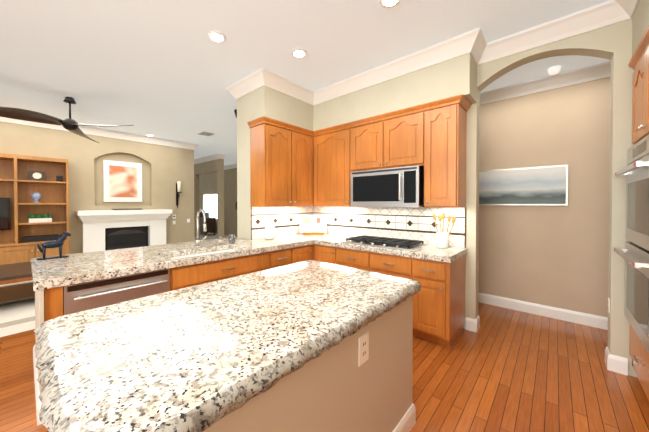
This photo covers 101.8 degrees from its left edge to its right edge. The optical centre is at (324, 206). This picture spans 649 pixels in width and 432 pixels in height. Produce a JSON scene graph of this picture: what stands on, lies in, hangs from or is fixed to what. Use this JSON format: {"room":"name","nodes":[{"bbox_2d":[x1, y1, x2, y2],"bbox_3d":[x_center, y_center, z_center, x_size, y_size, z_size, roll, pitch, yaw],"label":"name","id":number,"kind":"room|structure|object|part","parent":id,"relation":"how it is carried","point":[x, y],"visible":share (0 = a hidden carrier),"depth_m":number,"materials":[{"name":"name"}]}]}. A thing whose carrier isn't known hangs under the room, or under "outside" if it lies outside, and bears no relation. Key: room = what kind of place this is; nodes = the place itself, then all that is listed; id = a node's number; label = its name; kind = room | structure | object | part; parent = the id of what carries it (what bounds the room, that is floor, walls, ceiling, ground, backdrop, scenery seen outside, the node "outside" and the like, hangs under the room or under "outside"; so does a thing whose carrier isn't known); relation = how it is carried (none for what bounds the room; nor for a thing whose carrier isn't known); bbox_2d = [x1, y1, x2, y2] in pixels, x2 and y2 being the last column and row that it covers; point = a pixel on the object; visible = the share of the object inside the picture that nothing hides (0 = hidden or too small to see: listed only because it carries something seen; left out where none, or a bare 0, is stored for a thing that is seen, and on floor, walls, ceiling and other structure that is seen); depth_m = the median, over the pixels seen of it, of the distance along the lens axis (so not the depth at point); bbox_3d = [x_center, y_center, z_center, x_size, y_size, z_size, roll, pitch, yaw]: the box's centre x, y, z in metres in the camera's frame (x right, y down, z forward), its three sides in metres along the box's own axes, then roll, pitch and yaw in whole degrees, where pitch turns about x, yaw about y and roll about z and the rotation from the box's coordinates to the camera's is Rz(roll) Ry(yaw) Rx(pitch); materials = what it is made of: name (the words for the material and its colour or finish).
{"room":"kitchen","nodes":[
{"label":"kitchen","id":0,"kind":"room"},
{"bbox_2d":[33,290,43,425],"bbox_3d":[-2.044,0.962,1.885,0.627,0.851,0.036,1,1,41],"label":"wall","id":1,"kind":"structure","parent":0,"point":[39,307],"depth_m":1.66,"materials":[{"name":"beige paint"}]},
{"bbox_2d":[169,268,171,287],"bbox_3d":[-1.515,0.625,2.471,0.435,0.191,0.012,1,1,41],"label":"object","id":2,"kind":"structure","parent":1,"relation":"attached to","point":[169,268],"depth_m":2.30,"materials":[{"name":"brown wood"}]},
{"bbox_2d":[169,249,231,263],"bbox_3d":[-1.416,0.620,2.923,0.012,0.191,0.823,1,1,41],"label":"backsplash","id":3,"kind":"structure","parent":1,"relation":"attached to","point":[199,254],"depth_m":2.93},
{"bbox_2d":[172,255,251,287],"bbox_3d":[-1.080,0.623,2.629,0.012,0.191,0.823,1,1,41],"label":"drawer","id":4,"kind":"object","parent":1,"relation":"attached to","point":[189,274],"depth_m":2.54,"materials":[{"name":"brown wood"}]},
{"bbox_2d":[0,121,193,253],"bbox_3d":[-6.368,-0.172,4.520,0.300,3.060,7.895,1,1,41],"label":"wall","id":5,"kind":"structure","parent":0,"point":[165,169],"depth_m":5.97,"materials":[{"name":"paint"}]},
{"bbox_2d":[0,117,199,149],"bbox_3d":[-6.187,-1.626,4.417,0.128,0.150,8.003,1,1,41],"label":"crown molding","id":6,"kind":"structure","parent":5,"relation":"attached to","point":[125,136],"depth_m":6.01,"materials":[{"name":"white wood"}]},
{"bbox_2d":[103,160,141,201],"bbox_3d":[-4.768,-0.587,6.255,0.034,0.950,0.740,1,1,41],"label":"framed picture","id":7,"kind":"object","parent":5,"relation":"attached to","point":[122,181],"visible":0.98,"depth_m":6.22,"materials":[{"name":"white paper"}]},
{"bbox_2d":[176,181,181,207],"bbox_3d":[-3.867,-0.312,6.984,0.214,0.706,0.130,1,1,41],"label":"sconce","id":8,"kind":"object","parent":5,"relation":"attached to","point":[178,186],"visible":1,"depth_m":6.95,"materials":[{"name":"white glass"}]},
{"bbox_2d":[173,215,189,223],"bbox_3d":[-3.870,0.339,7.134,0.022,0.260,0.440,1,1,41],"label":"switch plates","id":9,"kind":"object","parent":5,"relation":"attached to","point":[174,217],"visible":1,"depth_m":7.01,"materials":[{"name":"white plastic"}]},
{"bbox_2d":[0,232,236,336],"bbox_3d":[-5.946,1.352,9.553,12.730,0.100,16.000,1,1,41],"label":"floor carpet","id":10,"kind":"object","parent":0,"point":[16,328],"depth_m":3.02,"materials":[{"name":"beige carpet"}]},
{"bbox_2d":[0,281,34,327],"bbox_3d":[-4.859,1.365,3.453,2.400,0.009,2.250,1,1,41],"label":"area rug","id":11,"kind":"object","parent":10,"relation":"on","point":[17,312],"depth_m":3.39,"materials":[{"name":"beige"}]},
{"bbox_2d":[0,262,34,303],"bbox_3d":[-4.513,1.131,3.845,1.100,0.450,0.800,1,1,41],"label":"coffee table","id":12,"kind":"object","parent":11,"relation":"on","point":[17,292],"visible":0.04,"depth_m":3.74,"materials":[{"name":"brown wood"}]},
{"bbox_2d":[0,153,69,284],"bbox_3d":[-6.055,0.215,4.311,0.448,2.290,2.685,1,1,41],"label":"built-in bookcase","id":13,"kind":"object","parent":10,"relation":"on","point":[34,201],"visible":0.83,"depth_m":4.99,"materials":[{"name":"brown wood"}]},
{"bbox_2d":[0,197,10,229],"bbox_3d":[-6.032,0.251,4.420,0.180,0.824,0.980,1,1,41],"label":"screen","id":14,"kind":"object","parent":13,"relation":"on","point":[5,222],"depth_m":4.76,"materials":[{"name":"black"}]},
{"bbox_3d":[-5.402,-0.584,5.108,0.130,0.189,0.460,1,1,41],"label":"clock shelf","id":15,"kind":"part","parent":13,"relation":"part of","materials":[{"name":"brown wood"}]},
{"bbox_2d":[76,208,171,252],"bbox_3d":[-4.491,0.693,6.064,0.500,1.295,1.746,1,1,41],"label":"fireplace mantel","id":16,"kind":"object","parent":10,"relation":"on","point":[105,230],"visible":0.77,"depth_m":6.03,"materials":[{"name":"white"}]},
{"bbox_2d":[200,210,215,235],"bbox_3d":[-5.548,0.713,12.073,1.400,1.120,0.472,1,1,41],"label":"chair","id":17,"kind":"object","parent":10,"relation":"on","point":[210,224],"visible":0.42,"depth_m":11.68,"materials":[{"name":"brown wood"}]},
{"bbox_2d":[194,159,223,239],"bbox_3d":[-4.536,-0.231,9.810,2.890,3.060,0.150,1,1,41],"label":"wall","id":18,"kind":"structure","parent":0,"point":[216,165],"depth_m":8.93,"materials":[{"name":"paint"}]},
{"bbox_2d":[194,153,222,163],"bbox_3d":[-4.570,-1.685,9.672,2.998,0.150,0.138,1,1,41],"label":"crown molding","id":19,"kind":"structure","parent":18,"relation":"attached to","point":[215,156],"depth_m":9.18,"materials":[{"name":"white"}]},
{"bbox_2d":[184,272,239,287],"bbox_3d":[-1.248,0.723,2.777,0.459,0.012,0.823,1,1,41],"label":"door","id":20,"kind":"structure","parent":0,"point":[237,273],"depth_m":2.62,"materials":[{"name":"brown wood"}]},
{"bbox_2d":[199,168,236,236],"bbox_3d":[-3.482,-0.245,11.007,14.500,3.060,0.200,1,1,41],"label":"wall","id":21,"kind":"structure","parent":0,"point":[207,183],"depth_m":11.57,"materials":[{"name":"paint"}]},
{"bbox_2d":[203,194,216,220],"bbox_3d":[-5.397,0.033,12.519,1.730,1.210,0.049,1,1,41],"label":"room window","id":22,"kind":"structure","parent":21,"relation":"in","point":[210,204],"depth_m":12.48,"materials":[{"name":"white glass"}]},
{"bbox_2d":[224,164,236,169],"bbox_3d":[-3.583,-1.698,10.875,14.500,0.150,0.108,1,1,41],"label":"crown molding","id":23,"kind":"structure","parent":21,"relation":"attached to","point":[231,166],"depth_m":11.24,"materials":[{"name":"white wood"}]},
{"bbox_2d":[237,86,312,239],"bbox_3d":[-0.715,-0.166,3.922,0.655,3.060,0.900,1,1,41],"label":"wall","id":24,"kind":"structure","parent":0,"point":[264,101],"depth_m":3.66,"materials":[{"name":"paint"}]},
{"bbox_2d":[230,70,261,98],"bbox_3d":[-1.048,-1.616,3.527,0.630,0.150,0.108,1,1,41],"label":"crown molding","id":25,"kind":"structure","parent":24,"relation":"attached to","point":[248,84],"depth_m":3.52,"materials":[{"name":"white wood"}]},
{"bbox_2d":[247,118,310,205],"bbox_3d":[-0.573,-0.569,3.814,0.341,1.130,0.928,1,1,41],"label":"upper cabinet","id":26,"kind":"object","parent":24,"relation":"attached to","point":[291,165],"depth_m":3.55,"materials":[{"name":"brown wood"}]},
{"bbox_2d":[250,205,313,239],"bbox_3d":[-0.610,0.211,4.035,0.010,0.475,1.200,1,1,41],"label":"backsplash","id":27,"kind":"structure","parent":24,"relation":"attached to","point":[286,219],"depth_m":3.94,"materials":[{"name":"tile"}]},
{"bbox_2d":[258,68,313,103],"bbox_3d":[-0.500,-1.617,3.573,0.108,0.150,0.898,1,1,41],"label":"crown molding","id":28,"kind":"structure","parent":24,"relation":"attached to","point":[267,78],"depth_m":3.53,"materials":[{"name":"white wood"}]},
{"bbox_2d":[0,0,609,165],"bbox_3d":[-3.210,-1.782,7.124,20.000,0.100,16.000,1,1,41],"label":"ceiling","id":29,"kind":"structure","parent":0,"point":[167,69],"depth_m":2.77,"materials":[{"name":"white paint"}]},
{"bbox_2d":[0,97,133,142],"bbox_3d":[-4.137,-1.446,3.990,1.844,0.500,1.678,1,1,41],"label":"ceiling fan","id":30,"kind":"object","parent":29,"relation":"hanging from","point":[69,124],"visible":1,"depth_m":3.89,"materials":[{"name":"brown wood"}]},
{"bbox_2d":[196,131,215,135],"bbox_3d":[-2.787,-1.713,6.196,0.360,0.015,0.300,1,1,41],"label":"ceiling vent","id":31,"kind":"object","parent":29,"relation":"in","point":[205,133],"visible":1,"depth_m":6.16,"materials":[{"name":"white metal"}]},
{"bbox_2d":[207,31,225,42],"bbox_3d":[-1.063,-1.673,2.602,0.170,0.015,0.170,1,1,41],"label":"recessed light","id":32,"kind":"object","parent":29,"relation":"in","point":[216,36],"visible":1,"depth_m":2.58,"materials":[{"name":"white"}]},
{"bbox_2d":[291,48,306,57],"bbox_3d":[-0.277,-1.676,2.884,0.170,0.015,0.170,1,1,41],"label":"recessed light","id":33,"kind":"object","parent":29,"relation":"in","point":[299,53],"visible":1,"depth_m":2.87,"materials":[{"name":"white"}]},
{"bbox_2d":[380,0,400,7],"bbox_3d":[0.530,-1.667,2.124,0.170,0.015,0.170,1,1,41],"label":"recessed light","id":34,"kind":"object","parent":29,"relation":"in","point":[388,3],"visible":1,"depth_m":2.15,"materials":[{"name":"white"}]},
{"bbox_2d":[0,302,648,431],"bbox_3d":[1.580,1.425,2.968,7.270,0.100,16.000,1,1,41],"label":"floor","id":35,"kind":"structure","parent":0,"point":[502,369],"depth_m":2.08,"materials":[{"name":"brown wood"}]},
{"bbox_2d":[63,269,169,315],"bbox_3d":[-1.752,0.959,2.210,0.647,0.850,0.650,1,1,41],"label":"dishwasher","id":36,"kind":"object","parent":35,"relation":"on","point":[80,297],"visible":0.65,"depth_m":1.98,"materials":[{"name":"grey metal"}]},
{"bbox_2d":[170,272,251,290],"bbox_3d":[-1.284,1.057,2.803,0.608,0.640,0.846,1,1,41],"label":"base cabinet","id":37,"kind":"object","parent":35,"relation":"on","point":[241,273],"depth_m":2.56,"materials":[{"name":"brown wood"}]},
{"bbox_2d":[252,251,275,272],"bbox_3d":[-0.912,0.946,3.227,0.608,0.852,0.284,1,1,41],"label":"base cabinet","id":38,"kind":"object","parent":35,"relation":"on","point":[267,260],"depth_m":3.02,"materials":[{"name":"brown wood"}]},
{"bbox_2d":[276,247,295,266],"bbox_3d":[-0.752,0.944,3.409,0.608,0.852,0.480,1,1,41],"label":"base cabinet","id":39,"kind":"object","parent":35,"relation":"on","point":[284,256],"depth_m":3.26,"materials":[{"name":"brown wood"}]},
{"bbox_2d":[296,244,315,261],"bbox_3d":[-0.522,0.941,3.672,0.608,0.852,0.500,1,1,41],"label":"base cabinet","id":40,"kind":"object","parent":35,"relation":"on","point":[308,252],"depth_m":3.53,"materials":[{"name":"brown wood"}]},
{"bbox_2d":[30,234,329,290],"bbox_3d":[-1.191,0.488,3.232,1.099,0.060,3.214,1,1,41],"label":"countertop","id":41,"kind":"structure","parent":40,"relation":"on","point":[242,247],"depth_m":2.51,"materials":[{"name":"stone"}]},
{"bbox_2d":[36,231,70,259],"bbox_3d":[-2.454,0.347,2.394,0.064,0.238,0.221,1,1,41],"label":"statue","id":42,"kind":"object","parent":41,"relation":"on","point":[59,241],"visible":1,"depth_m":2.38,"materials":[{"name":"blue metal"}]},
{"bbox_2d":[195,209,206,246],"bbox_3d":[-1.353,0.245,2.969,0.222,0.430,0.133,1,1,41],"label":"faucet","id":43,"kind":"object","parent":41,"relation":"on","point":[198,241],"visible":1,"depth_m":2.98,"materials":[{"name":"silver metal"}]},
{"bbox_2d":[229,234,234,243],"bbox_3d":[-1.152,0.402,3.274,0.076,0.110,0.076,1,1,41],"label":"drinking glass","id":44,"kind":"object","parent":41,"relation":"on","point":[231,238],"visible":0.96,"depth_m":3.25,"materials":[{"name":"white"}]},
{"bbox_2d":[263,219,275,239],"bbox_3d":[-0.758,0.315,3.647,0.170,0.275,0.172,1,1,41],"label":"jug","id":45,"kind":"object","parent":41,"relation":"on","point":[269,233],"visible":1,"depth_m":3.59,"materials":[{"name":"white ceramic"}]},
{"bbox_2d":[294,234,325,237],"bbox_3d":[-0.145,0.479,4.031,0.420,0.060,0.634,1,1,41],"label":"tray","id":46,"kind":"structure","parent":40,"relation":"on","point":[299,235],"depth_m":3.97,"materials":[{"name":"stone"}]},
{"bbox_2d":[299,215,326,234],"bbox_3d":[-0.181,0.293,4.226,0.440,0.305,0.133,0,1,-4],"label":"cookbook stand","id":47,"kind":"object","parent":46,"relation":"on","point":[312,224],"visible":1,"depth_m":4.23,"materials":[{"name":"white paper"}]},
{"bbox_2d":[230,304,415,431],"bbox_3d":[-0.267,0.972,1.395,0.896,0.841,1.564,1,1,41],"label":"kitchen island","id":48,"kind":"object","parent":35,"relation":"on","point":[367,387],"depth_m":1.22,"materials":[{"name":"beige paint"}]},
{"bbox_2d":[34,260,420,431],"bbox_3d":[-0.292,0.515,1.407,1.050,0.074,1.684,1,1,41],"label":"island countertop","id":49,"kind":"structure","parent":48,"relation":"on","point":[205,357],"depth_m":0.94,"materials":[{"name":"beige stone"}]},
{"bbox_2d":[320,245,339,264],"bbox_3d":[0.240,0.941,3.715,0.402,0.852,0.608,1,1,41],"label":"base cabinet","id":50,"kind":"object","parent":35,"relation":"on","point":[328,254],"depth_m":3.46,"materials":[{"name":"brown wood"}]},
{"bbox_2d":[340,248,375,271],"bbox_3d":[0.528,0.944,3.463,0.628,0.852,0.608,1,1,41],"label":"base cabinet","id":51,"kind":"object","parent":35,"relation":"on","point":[362,260],"depth_m":3.17,"materials":[{"name":"brown wood"}]},
{"bbox_2d":[376,253,419,337],"bbox_3d":[0.915,0.947,3.124,0.632,0.852,0.608,1,1,41],"label":"base cabinet","id":52,"kind":"object","parent":35,"relation":"on","point":[392,265],"depth_m":2.79,"materials":[{"name":"brown wood"}]},
{"bbox_2d":[420,254,465,347],"bbox_3d":[1.219,0.950,2.858,0.420,0.852,0.608,1,1,41],"label":"base cabinet","id":53,"kind":"object","parent":35,"relation":"on","point":[439,308],"depth_m":2.61,"materials":[{"name":"brown wood"}]},
{"bbox_2d":[314,234,466,262],"bbox_3d":[0.732,0.488,3.264,1.730,0.060,0.634,1,1,41],"label":"countertop","id":54,"kind":"structure","parent":53,"relation":"on","point":[450,254],"depth_m":2.85,"materials":[{"name":"stone"}]},
{"bbox_2d":[341,235,427,250],"bbox_3d":[0.727,0.432,3.265,0.920,0.049,0.510,1,1,41],"label":"cooktop","id":55,"kind":"object","parent":54,"relation":"in","point":[397,243],"visible":1,"depth_m":3.13,"materials":[{"name":"black metal"}]},
{"bbox_2d":[433,212,455,247],"bbox_3d":[1.341,0.261,2.965,0.247,0.398,0.128,1,1,41],"label":"utensil crock","id":56,"kind":"object","parent":54,"relation":"on","point":[442,239],"visible":1,"depth_m":2.94,"materials":[{"name":"white ceramic"}]},
{"bbox_2d":[614,26,648,400],"bbox_3d":[2.354,0.125,1.602,0.714,2.530,0.945,1,1,41],"label":"tall cabinet","id":57,"kind":"object","parent":35,"relation":"on","point":[634,253],"visible":1,"depth_m":1.82,"materials":[{"name":"brown wood"}]},
{"bbox_2d":[313,53,479,328],"bbox_3d":[0.546,-0.164,3.735,2.800,3.060,0.480,1,1,41],"label":"wall","id":58,"kind":"structure","parent":0,"point":[456,76],"depth_m":2.94,"materials":[{"name":"paint"}]},
{"bbox_2d":[315,122,354,205],"bbox_3d":[0.210,-0.570,3.903,0.807,1.130,0.357,1,1,41],"label":"upper cabinet","id":59,"kind":"object","parent":58,"relation":"attached to","point":[335,145],"depth_m":3.75,"materials":[{"name":"brown wood"}]},
{"bbox_2d":[355,104,422,171],"bbox_3d":[0.831,-0.797,3.368,1.007,0.665,0.341,1,1,41],"label":"upper cabinet","id":60,"kind":"object","parent":58,"relation":"attached to","point":[394,139],"depth_m":3.18,"materials":[{"name":"brown wood"}]},
{"bbox_2d":[351,165,423,207],"bbox_3d":[0.802,-0.226,3.325,0.915,0.462,0.452,1,1,41],"label":"microwave","id":61,"kind":"object","parent":60,"relation":"attached to","point":[397,187],"visible":0.96,"depth_m":3.13,"materials":[{"name":"grey metal"}]},
{"bbox_2d":[314,206,465,247],"bbox_3d":[0.690,0.214,3.725,2.373,0.475,0.010,1,1,41],"label":"backsplash","id":62,"kind":"structure","parent":58,"relation":"attached to","point":[412,223],"depth_m":3.49,"materials":[{"name":"tile"}]},
{"bbox_2d":[311,27,485,105],"bbox_3d":[0.645,-1.613,3.252,2.253,0.150,0.113,1,1,41],"label":"crown molding","id":63,"kind":"structure","parent":58,"relation":"attached to","point":[476,46],"depth_m":2.97,"materials":[{"name":"white"}]},
{"bbox_2d":[422,94,466,206],"bbox_3d":[1.314,-0.560,2.948,0.414,1.130,0.341,1,1,41],"label":"upper cabinet","id":64,"kind":"object","parent":58,"relation":"attached to","point":[444,120],"depth_m":2.79,"materials":[{"name":"brown wood"}]},
{"bbox_2d":[479,77,610,317],"bbox_3d":[2.430,-0.163,3.641,4.100,3.060,0.100,1,1,41],"label":"wall","id":65,"kind":"structure","parent":0,"point":[555,256],"depth_m":3.24,"materials":[{"name":"paint"}]},
{"bbox_2d":[479,164,567,205],"bbox_3d":[2.332,-0.263,3.638,1.515,0.490,0.028,1,1,41],"label":"framed picture","id":66,"kind":"object","parent":65,"relation":"attached to","point":[540,186],"visible":0.62,"depth_m":3.39,"materials":[{"name":"grey paper"}]},
{"bbox_2d":[478,293,607,329],"bbox_3d":[2.392,1.300,3.614,3.900,0.135,0.016,1,1,41],"label":"baseboard","id":67,"kind":"structure","parent":65,"relation":"attached to","point":[591,320],"depth_m":3.27,"materials":[{"name":"white wood"}]},
{"bbox_2d":[480,61,610,104],"bbox_3d":[2.365,-1.514,3.552,3.900,0.135,0.097,1,1,41],"label":"crown molding","id":68,"kind":"structure","parent":65,"relation":"attached to","point":[587,74],"depth_m":3.21,"materials":[{"name":"white"}]},
{"bbox_2d":[477,24,613,91],"bbox_3d":[2.088,-1.486,2.590,1.010,0.390,0.150,1,1,41],"label":"wall","id":69,"kind":"structure","parent":0,"point":[599,43],"depth_m":2.46,"materials":[{"name":"paint"}]},
{"bbox_2d":[474,1,613,64],"bbox_3d":[1.996,-1.605,2.497,0.992,0.150,0.110,1,1,41],"label":"crown molding","id":70,"kind":"structure","parent":69,"relation":"attached to","point":[595,17],"depth_m":2.43,"materials":[{"name":"white paint"}]},
{"bbox_2d":[610,0,639,23],"bbox_3d":[-0.181,-1.568,-0.840,0.108,0.150,8.000,1,1,41],"label":"crown molding","id":71,"kind":"structure","parent":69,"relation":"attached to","point":[620,10],"depth_m":2.13,"materials":[{"name":"white paint"}]},
{"bbox_2d":[480,55,610,92],"bbox_3d":[2.108,-1.633,3.256,4.100,0.109,0.878,1,1,41],"label":"ceiling","id":72,"kind":"structure","parent":0,"point":[534,70],"depth_m":3.00,"materials":[{"name":"white paint"}]},
{"bbox_2d":[547,65,560,74],"bbox_3d":[2.607,-1.537,2.993,0.116,0.074,0.116,1,1,41],"label":"light","id":73,"kind":"object","parent":72,"relation":"attached to","point":[553,70],"visible":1,"depth_m":2.96,"materials":[{"name":"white glass"}]},
{"bbox_2d":[607,19,636,376],"bbox_3d":[2.777,-0.144,2.003,0.820,3.060,0.150,1,1,41],"label":"wall pier","id":74,"kind":"object","parent":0,"point":[622,71],"visible":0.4,"depth_m":2.19,"materials":[{"name":"paint"}]},
{"bbox_2d":[632,0,648,55],"bbox_3d":[0.093,-1.383,-1.078,0.620,0.515,7.999,1,1,41],"label":"soffit","id":75,"kind":"structure","parent":0,"point":[640,21],"depth_m":1.95,"materials":[{"name":"paint"}]}
]}

